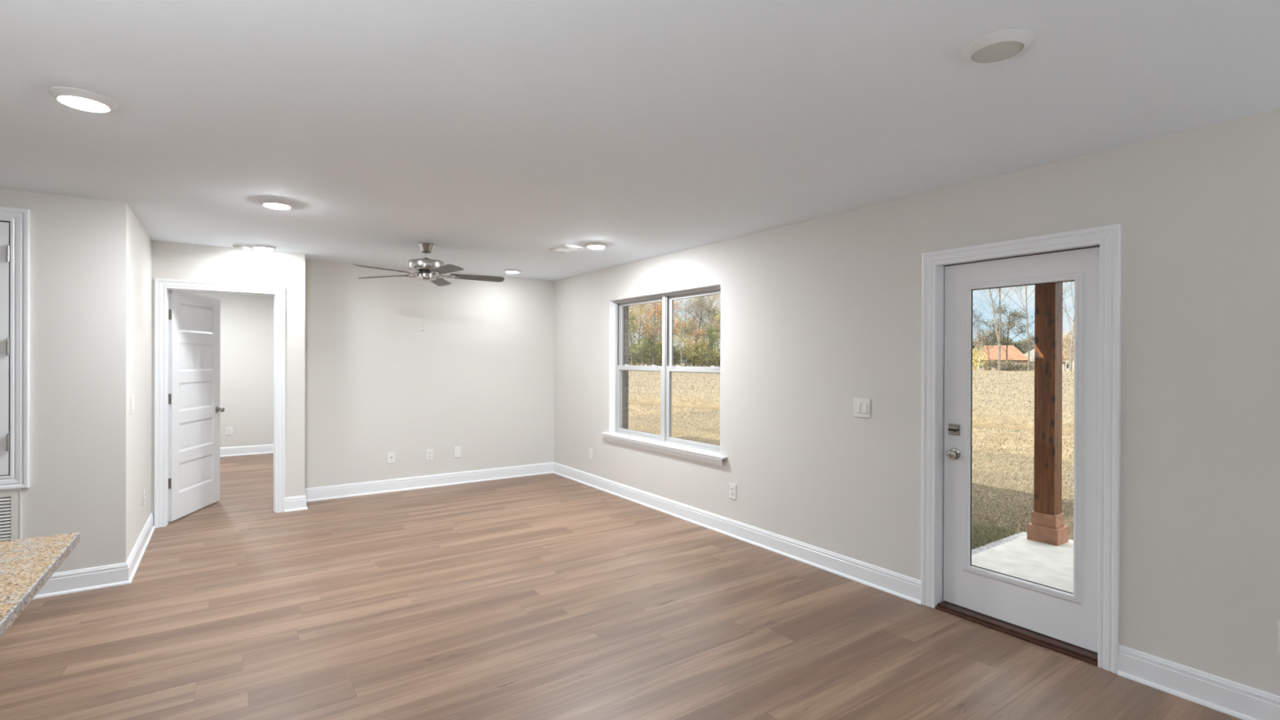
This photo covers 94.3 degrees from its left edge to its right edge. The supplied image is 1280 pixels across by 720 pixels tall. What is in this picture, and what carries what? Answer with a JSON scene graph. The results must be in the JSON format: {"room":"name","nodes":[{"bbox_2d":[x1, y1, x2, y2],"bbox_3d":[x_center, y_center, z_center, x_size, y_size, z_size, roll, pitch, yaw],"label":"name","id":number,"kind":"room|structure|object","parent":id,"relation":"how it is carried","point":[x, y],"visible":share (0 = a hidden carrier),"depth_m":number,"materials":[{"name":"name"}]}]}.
{"room":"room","nodes":[
{"label":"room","id":0,"kind":"room"},
{"bbox_2d":[0,187,102,573],"bbox_3d":[-5.039,0.207,2.666,3.937,2.440,0.115,0,0,-35],"label":"wall","id":1,"kind":"structure","parent":0,"point":[64,495],"depth_m":3.64,"materials":[{"name":"paint"}]},
{"bbox_2d":[0,488,22,541],"bbox_3d":[-3.996,1.073,3.312,0.770,0.620,0.012,0,0,-35],"label":"air vent","id":2,"kind":"object","parent":1,"relation":"in","point":[11,500],"visible":0.44,"depth_m":3.50,"materials":[{"name":"white plastic"}]},
{"bbox_2d":[0,206,29,490],"bbox_3d":[-3.989,-0.068,3.302,0.837,1.659,0.030,0,0,-35],"label":"door","id":3,"kind":"structure","parent":1,"relation":"in","point":[15,233],"depth_m":3.51,"materials":[{"name":"white paint"}]},
{"bbox_2d":[31,562,130,599],"bbox_3d":[-3.459,1.364,3.676,0.469,0.133,0.027,0,0,-35],"label":"baseboard","id":4,"kind":"structure","parent":1,"relation":"attached to","point":[62,583],"depth_m":3.69,"materials":[{"name":"white paint"}]},
{"bbox_2d":[102,200,151,565],"bbox_3d":[-3.765,0.208,4.386,0.115,2.440,1.498,0,0,-35],"label":"wall","id":5,"kind":"structure","parent":0,"point":[126,246],"depth_m":3.80,"materials":[{"name":"paint"}]},
{"bbox_2d":[130,395,134,414],"bbox_3d":[-3.445,0.305,4.033,0.011,0.122,0.124,0,0,-35],"label":"light switch","id":6,"kind":"object","parent":5,"relation":"attached to","point":[132,397],"visible":1,"depth_m":4.00,"materials":[{"name":"white plastic"}]},
{"bbox_2d":[125,512,155,582],"bbox_3d":[-3.698,1.362,4.410,0.027,0.133,1.507,0,0,-35],"label":"baseboard","id":7,"kind":"structure","parent":5,"relation":"attached to","point":[133,562],"depth_m":4.29,"materials":[{"name":"white paint"}]},
{"bbox_2d":[142,488,145,506],"bbox_3d":[-3.826,1.062,4.581,0.009,0.122,0.078,0,0,-35],"label":"wall outlet","id":8,"kind":"object","parent":5,"relation":"attached to","point":[144,491],"visible":1,"depth_m":4.56,"materials":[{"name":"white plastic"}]},
{"bbox_2d":[175,290,273,447],"bbox_3d":[-6.566,0.191,8.446,7.993,2.440,0.140,0,0,-35],"label":"wall","id":9,"kind":"structure","parent":0,"point":[246,321],"depth_m":8.84,"materials":[{"name":"paint"}]},
{"bbox_2d":[226,426,232,435],"bbox_3d":[-6.035,1.048,8.726,0.078,0.122,0.009,0,0,-35],"label":"wall outlet","id":10,"kind":"object","parent":9,"relation":"attached to","point":[228,429],"visible":1,"depth_m":8.72,"materials":[{"name":"white plastic"}]},
{"bbox_2d":[219,444,273,457],"bbox_3d":[-5.142,1.348,9.332,4.638,0.133,0.027,0,0,-35],"label":"baseboard","id":11,"kind":"structure","parent":9,"relation":"attached to","point":[268,448],"depth_m":8.84,"materials":[{"name":"white paint"}]},
{"bbox_2d":[151,240,305,525],"bbox_3d":[-3.819,0.206,5.465,1.252,2.440,0.338,0,0,-35],"label":"wall","id":12,"kind":"structure","parent":0,"point":[170,260],"depth_m":5.56,"materials":[{"name":"paint"}]},
{"bbox_2d":[154,278,285,528],"bbox_3d":[-3.966,0.365,5.652,0.955,2.120,0.854,0,0,-35],"label":"door","id":13,"kind":"structure","parent":12,"relation":"in","point":[188,409],"depth_m":5.45,"materials":[{"name":"white paint"}]},
{"bbox_2d":[284,495,307,511],"bbox_3d":[-3.260,1.361,5.633,0.191,0.133,0.027,0,0,-35],"label":"baseboard","id":14,"kind":"structure","parent":12,"relation":"attached to","point":[300,502],"depth_m":5.63,"materials":[{"name":"white paint"}]},
{"bbox_2d":[304,259,554,488],"bbox_3d":[-2.326,0.208,6.771,2.919,2.440,0.115,0,0,-35],"label":"wall","id":15,"kind":"structure","parent":0,"point":[477,378],"depth_m":6.63,"materials":[{"name":"paint"}]},
{"bbox_2d":[387,452,395,463],"bbox_3d":[-2.697,1.062,6.438,0.078,0.122,0.017,0,0,-35],"label":"outlet","id":16,"kind":"object","parent":15,"relation":"attached to","point":[391,455],"visible":1,"depth_m":6.44,"materials":[{"name":"white plastic"}]},
{"bbox_2d":[304,462,553,502],"bbox_3d":[-2.242,1.362,6.747,2.804,0.133,0.027,0,0,-35],"label":"baseboard","id":17,"kind":"structure","parent":15,"relation":"attached to","point":[320,493],"depth_m":6.62,"materials":[{"name":"white paint"}]},
{"bbox_2d":[426,448,432,460],"bbox_3d":[-2.366,1.065,6.671,0.078,0.122,0.009,0,0,-35],"label":"wall outlet","id":18,"kind":"object","parent":15,"relation":"attached to","point":[429,451],"visible":1,"depth_m":6.67,"materials":[{"name":"white plastic"}]},
{"bbox_2d":[453,446,460,457],"bbox_3d":[-2.108,1.063,6.851,0.078,0.122,0.007,0,0,-35],"label":"blank plate","id":19,"kind":"object","parent":15,"relation":"attached to","point":[457,449],"visible":1,"depth_m":6.85,"materials":[{"name":"white plastic"}]},
{"bbox_2d":[0,453,1241,719],"bbox_3d":[-2.339,1.497,2.286,8.233,0.120,15.090,0,0,-35],"label":"floor","id":20,"kind":"structure","parent":0,"point":[553,596],"depth_m":3.15,"materials":[{"name":"brown wood"}]},
{"bbox_3d":[-1.289,1.003,0.104,0.600,0.884,2.730,0,0,-35],"label":"kitchen island","id":21,"kind":"object","parent":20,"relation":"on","visible":0},
{"bbox_2d":[0,532,79,638],"bbox_3d":[-1.247,0.545,0.276,0.983,0.030,3.068,0,0,-35],"label":"island countertop","id":22,"kind":"structure","parent":21,"relation":"on","point":[26,565],"depth_m":1.52,"materials":[{"name":"beige stone"}]},
{"bbox_2d":[0,0,1279,280],"bbox_3d":[-2.314,-1.028,2.292,8.273,0.050,15.090,0,0,-35],"label":"ceiling","id":23,"kind":"structure","parent":0,"point":[498,135],"depth_m":2.34,"materials":[{"name":"paint"}]},
{"bbox_2d":[48,86,118,112],"bbox_3d":[-2.130,-0.986,2.274,0.197,0.033,0.197,0,0,-35],"label":"recessed light","id":24,"kind":"object","parent":23,"relation":"in","point":[79,99],"visible":1,"depth_m":2.24,"materials":[{"name":"white plastic"}]},
{"bbox_2d":[231,243,252,250],"bbox_3d":[-3.507,-0.991,5.231,0.144,0.042,0.144,0,0,-35],"label":"smoke detector","id":25,"kind":"object","parent":23,"relation":"attached to","point":[239,246],"visible":1,"depth_m":5.19,"materials":[{"name":"white plastic"}]},
{"bbox_2d":[250,244,276,250],"bbox_3d":[-3.349,-0.995,5.284,0.197,0.033,0.197,0,0,-35],"label":"recessed light","id":26,"kind":"object","parent":23,"relation":"in","point":[259,246],"visible":1,"depth_m":5.23,"materials":[{"name":"white plastic"}]},
{"bbox_2d":[258,198,294,208],"bbox_3d":[-2.321,-0.989,3.795,0.197,0.033,0.197,0,0,-35],"label":"recessed light","id":27,"kind":"object","parent":23,"relation":"in","point":[268,202],"visible":1,"depth_m":3.75,"materials":[{"name":"white plastic"}]},
{"bbox_2d":[351,242,504,331],"bbox_3d":[-1.821,-0.626,5.135,1.276,0.760,1.253,0,0,-35],"label":"ceiling fan","id":28,"kind":"object","parent":23,"relation":"hanging from","point":[426,268],"visible":1,"depth_m":5.10,"materials":[{"name":"silver metal"}]},
{"bbox_2d":[503,268,521,273],"bbox_3d":[-1.434,-0.992,6.668,0.197,0.033,0.197,0,0,-35],"label":"recessed light","id":29,"kind":"object","parent":23,"relation":"in","point":[508,270],"visible":1,"depth_m":6.61,"materials":[{"name":"white plastic"}]},
{"bbox_2d":[549,244,584,253],"bbox_3d":[-0.654,-0.995,5.335,0.210,0.016,0.310,0,0,-35],"label":"ceiling vent","id":30,"kind":"object","parent":23,"relation":"in","point":[564,248],"visible":1,"depth_m":5.31,"materials":[{"name":"white plastic"}]},
{"bbox_2d":[584,242,607,248],"bbox_3d":[-0.381,-0.985,5.147,0.197,0.033,0.197,0,0,-35],"label":"recessed light","id":31,"kind":"object","parent":23,"relation":"in","point":[590,245],"visible":1,"depth_m":5.09,"materials":[{"name":"white plastic"}]},
{"bbox_2d":[961,28,1034,65],"bbox_3d":[1.127,-0.979,1.874,0.197,0.023,0.197,0,0,-35],"label":"recessed light","id":32,"kind":"object","parent":23,"relation":"in","point":[998,46],"visible":1,"depth_m":1.84,"materials":[{"name":"white plastic"}]},
{"bbox_2d":[554,108,1279,696],"bbox_3d":[1.028,0.224,4.606,0.140,2.440,15.090,0,0,-35],"label":"wall","id":33,"kind":"structure","parent":0,"point":[819,315],"depth_m":3.08,"materials":[{"name":"paint"}]},
{"bbox_2d":[588,448,592,459],"bbox_3d":[-0.564,1.068,6.777,0.009,0.122,0.078,0,0,-35],"label":"wall outlet","id":34,"kind":"object","parent":33,"relation":"attached to","point":[590,450],"visible":1,"depth_m":6.77,"materials":[{"name":"white plastic"}]},
{"bbox_2d":[601,284,727,466],"bbox_3d":[0.215,0.119,5.751,0.194,1.527,1.951,0,0,-35],"label":"window","id":35,"kind":"structure","parent":33,"relation":"in","point":[664,442],"depth_m":5.77,"materials":[{"name":"white paint"}]},
{"bbox_2d":[728,483,736,499],"bbox_3d":[0.759,1.076,4.861,0.009,0.122,0.078,0,0,-35],"label":"wall outlet","id":36,"kind":"object","parent":33,"relation":"attached to","point":[732,494],"visible":1,"depth_m":4.86,"materials":[{"name":"white plastic"}]},
{"bbox_2d":[552,462,920,604],"bbox_3d":[0.282,1.373,5.535,0.027,0.133,4.891,0,0,-35],"label":"baseboard","id":37,"kind":"structure","parent":33,"relation":"attached to","point":[903,586],"depth_m":4.51,"materials":[{"name":"white paint"}]},
{"bbox_2d":[853,398,870,417],"bbox_3d":[1.444,0.312,3.869,0.011,0.122,0.124,0,0,-35],"label":"light switch","id":38,"kind":"object","parent":33,"relation":"attached to","point":[861,406],"visible":1,"depth_m":3.87,"materials":[{"name":"white plastic"}]},
{"bbox_2d":[920,223,1121,674],"bbox_3d":[2.047,0.410,3.203,0.266,2.080,0.950,0,0,-35],"label":"door","id":39,"kind":"structure","parent":33,"relation":"in","point":[1083,624],"depth_m":3.09,"materials":[{"name":"white paint"}]},
{"bbox_2d":[1117,644,1279,719],"bbox_3d":[3.687,1.394,0.605,0.027,0.133,5.196,0,0,-35],"label":"baseboard","id":40,"kind":"structure","parent":33,"relation":"attached to","point":[1243,702],"depth_m":2.51,"materials":[{"name":"white paint"}]},
{"bbox_2d":[1277,621,1279,652],"bbox_3d":[2.528,1.085,2.299,0.009,0.122,0.078,0,0,-35],"label":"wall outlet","id":41,"kind":"object","parent":33,"relation":"attached to","point":[1278,637],"visible":1,"depth_m":2.33,"materials":[{"name":"white plastic"}]},
{"label":"outside","id":42,"kind":"structure","parent":0,"visible":0},
{"bbox_2d":[628,363,1074,548],"bbox_3d":[58.091,2.001,213.443,331.175,1.340,390.907,0,0,-35],"label":"ground","id":43,"kind":"structure","parent":42,"point":[1069,429],"depth_m":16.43,"materials":[{"name":"beige plant"}]},
{"bbox_2d":[622,306,628,429],"bbox_3d":[1.131,0.324,4.677,0.108,2.840,15.090,0,0,-35],"label":"wall","id":44,"kind":"structure","parent":43,"relation":"on","point":[625,353],"depth_m":6.58,"materials":[{"name":"brick"}]},
{"bbox_2d":[628,343,648,364],"bbox_3d":[-2.020,-0.341,80.699,6.243,4.187,5.206,0,0,-2],"label":"shrub","id":45,"kind":"object","parent":43,"relation":"on","point":[628,344],"visible":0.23,"depth_m":80.00,"materials":[{"name":"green plant"}]},
{"bbox_2d":[628,313,649,364],"bbox_3d":[-1.147,-2.367,77.969,5.334,7.968,5.541,0,0,-18],"label":"tree","id":46,"kind":"object","parent":43,"relation":"on","point":[631,323],"visible":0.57,"depth_m":77.98,"materials":[{"name":"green plant"}]},
{"bbox_2d":[628,305,650,333],"bbox_3d":[-2.696,-4.308,80.165,8.667,11.853,9.669,0,0,32],"label":"autumn tree","id":47,"kind":"object","parent":43,"relation":"on","point":[637,313],"visible":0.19,"depth_m":79.43,"materials":[{"name":"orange plant"}]},
{"bbox_2d":[629,337,660,365],"bbox_3d":[0.592,-0.813,83.020,5.522,5.274,7.029,0,0,5],"label":"shrub","id":48,"kind":"object","parent":43,"relation":"on","point":[635,338],"visible":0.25,"depth_m":81.71,"materials":[{"name":"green plant"}]},
{"bbox_2d":[628,303,662,364],"bbox_3d":[-0.912,-4.833,84.460,9.529,12.826,5.733,0,0,1],"label":"bare tree","id":49,"kind":"object","parent":43,"relation":"on","point":[642,304],"visible":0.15,"depth_m":83.76,"materials":[{"name":"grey plant"}]},
{"bbox_2d":[631,304,662,364],"bbox_3d":[1.130,-3.930,92.344,8.786,11.085,9.671,0,0,-26],"label":"autumn tree","id":50,"kind":"object","parent":43,"relation":"on","point":[637,304],"visible":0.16,"depth_m":92.96,"materials":[{"name":"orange plant"}]},
{"bbox_2d":[632,321,661,365],"bbox_3d":[0.638,-1.942,80.017,4.742,7.083,4.926,0,0,-17],"label":"tree","id":51,"kind":"object","parent":43,"relation":"on","point":[644,327],"visible":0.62,"depth_m":79.26,"materials":[{"name":"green plant"}]},
{"bbox_2d":[631,336,662,365],"bbox_3d":[1.663,-0.721,81.091,6.769,5.079,5.318,0,0,14],"label":"shrub","id":52,"kind":"object","parent":43,"relation":"on","point":[657,343],"visible":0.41,"depth_m":80.61,"materials":[{"name":"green plant"}]},
{"bbox_2d":[644,337,662,365],"bbox_3d":[1.964,-0.870,78.934,3.386,4.869,3.260,0,0,-12],"label":"tree","id":53,"kind":"object","parent":43,"relation":"on","point":[651,341],"visible":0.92,"depth_m":78.70,"materials":[{"name":"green plant"}]},
{"bbox_2d":[628,302,679,362],"bbox_3d":[-0.229,-4.612,85.815,10.178,12.477,9.123,0,0,-37],"label":"autumn tree","id":54,"kind":"object","parent":43,"relation":"on","point":[651,321],"visible":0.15,"depth_m":85.85,"materials":[{"name":"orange plant"}]},
{"bbox_2d":[635,302,678,357],"bbox_3d":[2.819,-5.372,104.003,10.194,14.004,9.129,0,0,-14],"label":"autumn tree","id":55,"kind":"object","parent":43,"relation":"on","point":[649,303],"visible":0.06,"depth_m":104.02,"materials":[{"name":"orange plant"}]},
{"bbox_2d":[628,299,686,364],"bbox_3d":[1.739,-4.907,79.198,6.548,13.105,11.405,0,0,-31],"label":"autumn tree","id":56,"kind":"object","parent":43,"relation":"on","point":[655,309],"visible":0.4,"depth_m":78.28,"materials":[{"name":"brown plant"}]},
{"bbox_2d":[641,302,683,338],"bbox_3d":[3.426,-4.109,90.431,8.582,11.458,7.075,0,0,20],"label":"autumn tree","id":57,"kind":"object","parent":43,"relation":"on","point":[660,302],"visible":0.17,"depth_m":90.44,"materials":[{"name":"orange plant"}]},
{"bbox_2d":[640,302,688,365],"bbox_3d":[2.353,-4.436,82.196,8.969,12.071,5.396,0,0,-43],"label":"bare tree","id":58,"kind":"object","parent":43,"relation":"on","point":[657,302],"visible":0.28,"depth_m":81.76,"materials":[{"name":"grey plant"}]},
{"bbox_2d":[636,297,700,331],"bbox_3d":[3.166,-5.167,77.020,7.956,13.634,8.394,0,0,38],"label":"bare tree","id":59,"kind":"object","parent":43,"relation":"on","point":[700,297],"visible":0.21,"depth_m":77.08,"materials":[{"name":"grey plant"}]},
{"bbox_2d":[654,345,685,365],"bbox_3d":[3.475,-0.434,82.820,6.687,4.485,5.576,0,0,38],"label":"shrub","id":60,"kind":"object","parent":43,"relation":"on","point":[674,345],"visible":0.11,"depth_m":81.68,"materials":[{"name":"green plant"}]},
{"bbox_2d":[640,302,701,350],"bbox_3d":[3.954,-3.063,78.066,7.109,9.422,7.104,0,0,42],"label":"autumn tree","id":61,"kind":"object","parent":43,"relation":"on","point":[657,312],"visible":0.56,"depth_m":78.25,"materials":[{"name":"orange plant"}]},
{"bbox_2d":[673,346,692,365],"bbox_3d":[4.973,-0.111,81.054,5.039,3.595,3.767,0,0,-42],"label":"shrub","id":62,"kind":"object","parent":43,"relation":"on","point":[677,361],"visible":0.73,"depth_m":80.99,"materials":[{"name":"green plant"}]},
{"bbox_2d":[673,342,697,366],"bbox_3d":[6.495,-0.389,84.645,4.511,4.308,5.742,0,0,44],"label":"shrub","id":63,"kind":"object","parent":43,"relation":"on","point":[685,342],"visible":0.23,"depth_m":83.79,"materials":[{"name":"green plant"}]},
{"bbox_2d":[673,312,701,365],"bbox_3d":[6.008,-2.425,78.757,5.824,8.070,6.151,0,0,-7],"label":"autumn tree","id":64,"kind":"object","parent":43,"relation":"on","point":[683,322],"visible":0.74,"depth_m":78.84,"materials":[{"name":"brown plant"}]},
{"bbox_2d":[678,314,699,347],"bbox_3d":[9.138,-3.217,100.637,6.500,9.739,8.056,0,0,-18],"label":"tree","id":65,"kind":"object","parent":43,"relation":"on","point":[688,321],"visible":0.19,"depth_m":100.49,"materials":[{"name":"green plant"}]},
{"bbox_2d":[673,297,708,364],"bbox_3d":[6.832,-4.791,83.689,9.529,12.826,5.733,0,0,-31],"label":"bare tree","id":66,"kind":"object","parent":43,"relation":"on","point":[688,298],"visible":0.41,"depth_m":83.96,"materials":[{"name":"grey plant"}]},
{"bbox_2d":[678,328,711,366],"bbox_3d":[7.478,-1.492,80.026,4.600,6.097,4.597,0,0,27],"label":"autumn tree","id":67,"kind":"object","parent":43,"relation":"on","point":[702,331],"visible":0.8,"depth_m":79.72,"materials":[{"name":"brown plant"}]},
{"bbox_2d":[675,338,715,366],"bbox_3d":[7.474,-0.639,82.971,5.156,4.924,6.562,0,0,-37],"label":"shrub","id":68,"kind":"object","parent":43,"relation":"on","point":[695,359],"visible":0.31,"depth_m":82.23,"materials":[{"name":"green plant"}]},
{"bbox_2d":[676,296,719,365],"bbox_3d":[8.421,-4.391,86.682,6.743,12.052,7.658,0,0,-14],"label":"tree","id":69,"kind":"object","parent":43,"relation":"on","point":[689,308],"visible":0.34,"depth_m":85.91,"materials":[{"name":"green plant"}]},
{"bbox_2d":[675,294,720,365],"bbox_3d":[8.715,-5.179,83.330,7.956,13.634,8.394,0,0,-30],"label":"bare tree","id":70,"kind":"object","parent":43,"relation":"on","point":[702,306],"visible":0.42,"depth_m":83.07,"materials":[{"name":"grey plant"}]},
{"bbox_2d":[676,297,720,366],"bbox_3d":[9.101,-4.074,87.224,7.075,11.458,8.582,0,0,-14],"label":"autumn tree","id":71,"kind":"object","parent":43,"relation":"on","point":[693,297],"visible":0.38,"depth_m":86.38,"materials":[{"name":"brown plant"}]},
{"bbox_2d":[680,293,720,365],"bbox_3d":[10.146,-4.363,84.765,7.468,12.095,9.058,0,0,-33],"label":"autumn tree","id":72,"kind":"object","parent":43,"relation":"on","point":[712,298],"visible":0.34,"depth_m":84.68,"materials":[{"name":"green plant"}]},
{"bbox_2d":[681,294,720,365],"bbox_3d":[9.466,-5.147,80.455,10.090,13.580,6.071,0,0,-7],"label":"bare tree","id":73,"kind":"object","parent":43,"relation":"on","point":[713,295],"visible":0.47,"depth_m":79.78,"materials":[{"name":"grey plant"}]},
{"bbox_2d":[684,337,719,366],"bbox_3d":[8.568,-0.802,80.900,7.057,5.295,5.545,0,0,-27],"label":"shrub","id":74,"kind":"object","parent":43,"relation":"on","point":[703,343],"visible":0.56,"depth_m":80.84,"materials":[{"name":"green plant"}]},
{"bbox_2d":[692,322,720,366],"bbox_3d":[9.144,-1.703,79.011,4.445,6.640,4.618,0,0,-13],"label":"tree","id":75,"kind":"object","parent":43,"relation":"on","point":[713,339],"visible":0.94,"depth_m":78.40,"materials":[{"name":"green plant"}]},
{"bbox_2d":[697,304,720,364],"bbox_3d":[10.588,-3.167,84.193,6.092,9.587,5.364,0,0,-44],"label":"tree","id":76,"kind":"object","parent":43,"relation":"on","point":[701,304],"visible":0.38,"depth_m":84.19,"materials":[{"name":"green plant"}]},
{"bbox_2d":[706,311,720,355],"bbox_3d":[11.185,-3.382,79.925,7.279,10.088,7.689,0,0,-38],"label":"autumn tree","id":77,"kind":"object","parent":43,"relation":"on","point":[718,311],"visible":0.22,"depth_m":80.03,"materials":[{"name":"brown plant"}]},
{"bbox_2d":[706,351,719,366],"bbox_3d":[10.889,0.087,83.013,4.541,3.240,3.395,0,0,-3],"label":"shrub","id":78,"kind":"object","parent":43,"relation":"on","point":[719,351],"visible":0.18,"depth_m":82.83,"materials":[{"name":"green plant"}]},
{"bbox_2d":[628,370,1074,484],"bbox_3d":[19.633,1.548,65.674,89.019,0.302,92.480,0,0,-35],"label":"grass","id":79,"kind":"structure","parent":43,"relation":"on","point":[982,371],"depth_m":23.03,"materials":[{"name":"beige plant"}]},
{"bbox_2d":[972,334,988,346],"bbox_3d":[106.720,-2.500,185.404,7.988,11.300,9.805,0,0,-32],"label":"tree","id":80,"kind":"object","parent":43,"relation":"on","point":[977,340],"visible":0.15,"depth_m":185.37,"materials":[{"name":"green plant"}]},
{"bbox_2d":[972,325,991,370],"bbox_3d":[51.648,-1.662,89.983,4.518,6.940,3.286,0,0,27],"label":"sapling","id":81,"kind":"object","parent":43,"relation":"on","point":[984,340],"visible":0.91,"depth_m":89.95,"materials":[{"name":"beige plant"}]},
{"bbox_2d":[972,345,994,369],"bbox_3d":[52.120,-0.091,93.201,4.571,4.366,5.818,0,0,-35],"label":"shrub","id":82,"kind":"object","parent":43,"relation":"on","point":[975,357],"visible":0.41,"depth_m":92.24,"materials":[{"name":"yellow plant"}]},
{"bbox_2d":[979,359,995,370],"bbox_3d":[56.696,1.071,96.722,3.384,2.466,4.076,0,0,16],"label":"shrub","id":83,"kind":"object","parent":43,"relation":"on","point":[984,366],"visible":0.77,"depth_m":96.62,"materials":[{"name":"grey plant"}]},
{"bbox_2d":[972,318,1006,370],"bbox_3d":[52.598,-2.211,90.469,5.574,8.065,6.161,0,0,-27],"label":"bare tree","id":84,"kind":"object","parent":43,"relation":"on","point":[977,326],"visible":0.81,"depth_m":89.82,"materials":[{"name":"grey plant"}]},
{"bbox_2d":[972,304,1010,355],"bbox_3d":[49.977,-3.497,88.314,8.215,10.753,7.432,0,0,-2],"label":"bare tree","id":85,"kind":"object","parent":43,"relation":"on","point":[978,317],"visible":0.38,"depth_m":88.04,"materials":[{"name":"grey plant"}]},
{"bbox_2d":[977,334,1013,345],"bbox_3d":[103.689,-2.586,172.540,8.155,11.536,10.009,0,0,-1],"label":"tree","id":86,"kind":"object","parent":43,"relation":"on","point":[1006,338],"visible":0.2,"depth_m":171.40,"materials":[{"name":"green plant"}]},
{"bbox_2d":[971,519,1022,549],"bbox_3d":[2.478,1.599,5.074,2.409,0.045,0.571,0,0,-35],"label":"grass","id":87,"kind":"structure","parent":43,"relation":"on","point":[977,526],"depth_m":5.48,"materials":[{"name":"green plant"}]},
{"bbox_2d":[984,356,1009,370],"bbox_3d":[57.958,0.900,96.223,3.868,2.818,4.658,0,0,-35],"label":"shrub","id":88,"kind":"object","parent":43,"relation":"on","point":[994,361],"visible":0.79,"depth_m":96.08,"materials":[{"name":"grey plant"}]},
{"bbox_2d":[973,286,1022,371],"bbox_3d":[51.008,-9.329,83.153,11.048,22.391,15.566,0,0,15],"label":"bare tree","id":89,"kind":"object","parent":43,"relation":"on","point":[999,289],"visible":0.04,"depth_m":83.84,"materials":[{"name":"grey plant"}]},
{"bbox_2d":[971,531,1026,555],"bbox_3d":[2.599,1.701,4.804,2.457,0.195,0.120,0,0,-35],"label":"footing","id":90,"kind":"object","parent":43,"relation":"on","point":[1020,535],"visible":0.07,"depth_m":5.20,"materials":[{"name":"grey concrete"}]},
{"bbox_2d":[972,345,1030,371],"bbox_3d":[77.349,0.109,128.000,11.500,6.500,10.000,0,0,32],"label":"house","id":91,"kind":"structure","parent":43,"relation":"on","point":[1013,353],"depth_m":125.09,"materials":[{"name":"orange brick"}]},
{"bbox_2d":[974,301,1035,361],"bbox_3d":[60.018,-3.647,98.109,9.199,12.550,9.046,0,0,38],"label":"evergreen tree","id":92,"kind":"object","parent":43,"relation":"on","point":[1011,325],"visible":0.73,"depth_m":98.00,"materials":[{"name":"green plant"}]},
{"bbox_2d":[1000,357,1019,370],"bbox_3d":[59.707,1.006,96.532,3.868,2.818,4.658,0,0,42],"label":"shrub","id":93,"kind":"object","parent":43,"relation":"on","point":[1009,364],"visible":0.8,"depth_m":95.70,"materials":[{"name":"grey plant"}]},
{"bbox_2d":[1008,360,1027,371],"bbox_3d":[61.287,1.223,97.054,3.626,2.642,4.367,0,0,-9],"label":"shrub","id":94,"kind":"object","parent":43,"relation":"on","point":[1018,364],"visible":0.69,"depth_m":96.46,"materials":[{"name":"grey plant"}]},
{"bbox_2d":[1009,339,1027,354],"bbox_3d":[109.440,-1.371,172.390,6.364,9.003,7.812,0,0,-44],"label":"tree","id":95,"kind":"object","parent":43,"relation":"on","point":[1024,351],"visible":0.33,"depth_m":172.03,"materials":[{"name":"green plant"}]},
{"bbox_2d":[971,535,1073,592],"bbox_3d":[4.211,1.678,2.435,2.417,0.200,5.610,0,0,-35],"label":"patio slab","id":96,"kind":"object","parent":43,"relation":"on","point":[1022,557],"visible":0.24,"depth_m":4.62,"materials":[{"name":"concrete"}]},
{"bbox_2d":[1026,282,1068,546],"bbox_3d":[3.553,0.431,5.166,0.220,2.280,0.238,0,0,-35],"label":"porch post","id":97,"kind":"object","parent":96,"relation":"on","point":[1046,526],"visible":0.89,"depth_m":5.11,"materials":[{"name":"brown wood"}]},
{"bbox_2d":[973,282,1074,371],"bbox_3d":[56.444,-8.317,86.441,16.156,20.390,9.778,0,0,31],"label":"bare tree","id":98,"kind":"object","parent":43,"relation":"on","point":[1026,299],"visible":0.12,"depth_m":85.87,"materials":[{"name":"grey plant"}]},
{"bbox_2d":[1013,361,1034,371],"bbox_3d":[61.939,1.253,95.598,4.076,2.466,3.384,0,0,29],"label":"shrub","id":99,"kind":"object","parent":43,"relation":"on","point":[1026,364],"visible":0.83,"depth_m":95.50,"materials":[{"name":"grey plant"}]},
{"bbox_2d":[1017,338,1033,351],"bbox_3d":[120.353,-1.945,185.791,8.881,10.236,7.236,0,0,-28],"label":"tree","id":100,"kind":"object","parent":43,"relation":"on","point":[1030,341],"visible":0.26,"depth_m":185.03,"materials":[{"name":"green plant"}]},
{"bbox_2d":[1022,333,1034,351],"bbox_3d":[115.625,-2.302,172.521,9.582,11.043,7.806,0,0,3],"label":"tree","id":101,"kind":"object","parent":43,"relation":"on","point":[1032,339],"visible":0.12,"depth_m":172.91,"materials":[{"name":"green plant"}]},
{"bbox_2d":[1024,348,1066,371],"bbox_3d":[91.042,0.338,136.001,10.500,6.100,10.000,0,0,32],"label":"house","id":102,"kind":"structure","parent":43,"relation":"on","point":[1031,352],"depth_m":133.49,"materials":[{"name":"beige"}]},
{"bbox_2d":[1027,281,1074,372],"bbox_3d":[59.184,-8.385,81.897,13.415,20.591,13.040,0,0,6],"label":"bare tree","id":103,"kind":"object","parent":43,"relation":"on","point":[1069,286],"visible":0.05,"depth_m":80.49,"materials":[{"name":"grey plant"}]},
{"bbox_2d":[1062,331,1074,371],"bbox_3d":[66.194,-1.195,91.838,3.480,7.348,4.784,0,0,-35],"label":"sapling","id":104,"kind":"object","parent":43,"relation":"on","point":[1068,348],"visible":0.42,"depth_m":91.81,"materials":[{"name":"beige plant"}]},
{"bbox_2d":[1062,346,1074,371],"bbox_3d":[98.151,-0.030,132.000,10.000,6.900,10.000,0,0,32],"label":"house","id":105,"kind":"structure","parent":43,"relation":"on","point":[1067,367],"depth_m":129.66,"materials":[{"name":"beige"}]},
{"bbox_2d":[1062,329,1074,371],"bbox_3d":[65.587,-1.305,90.303,3.480,7.348,4.784,0,0,19],"label":"sapling","id":106,"kind":"object","parent":43,"relation":"on","point":[1065,341],"visible":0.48,"depth_m":90.30,"materials":[{"name":"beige plant"}]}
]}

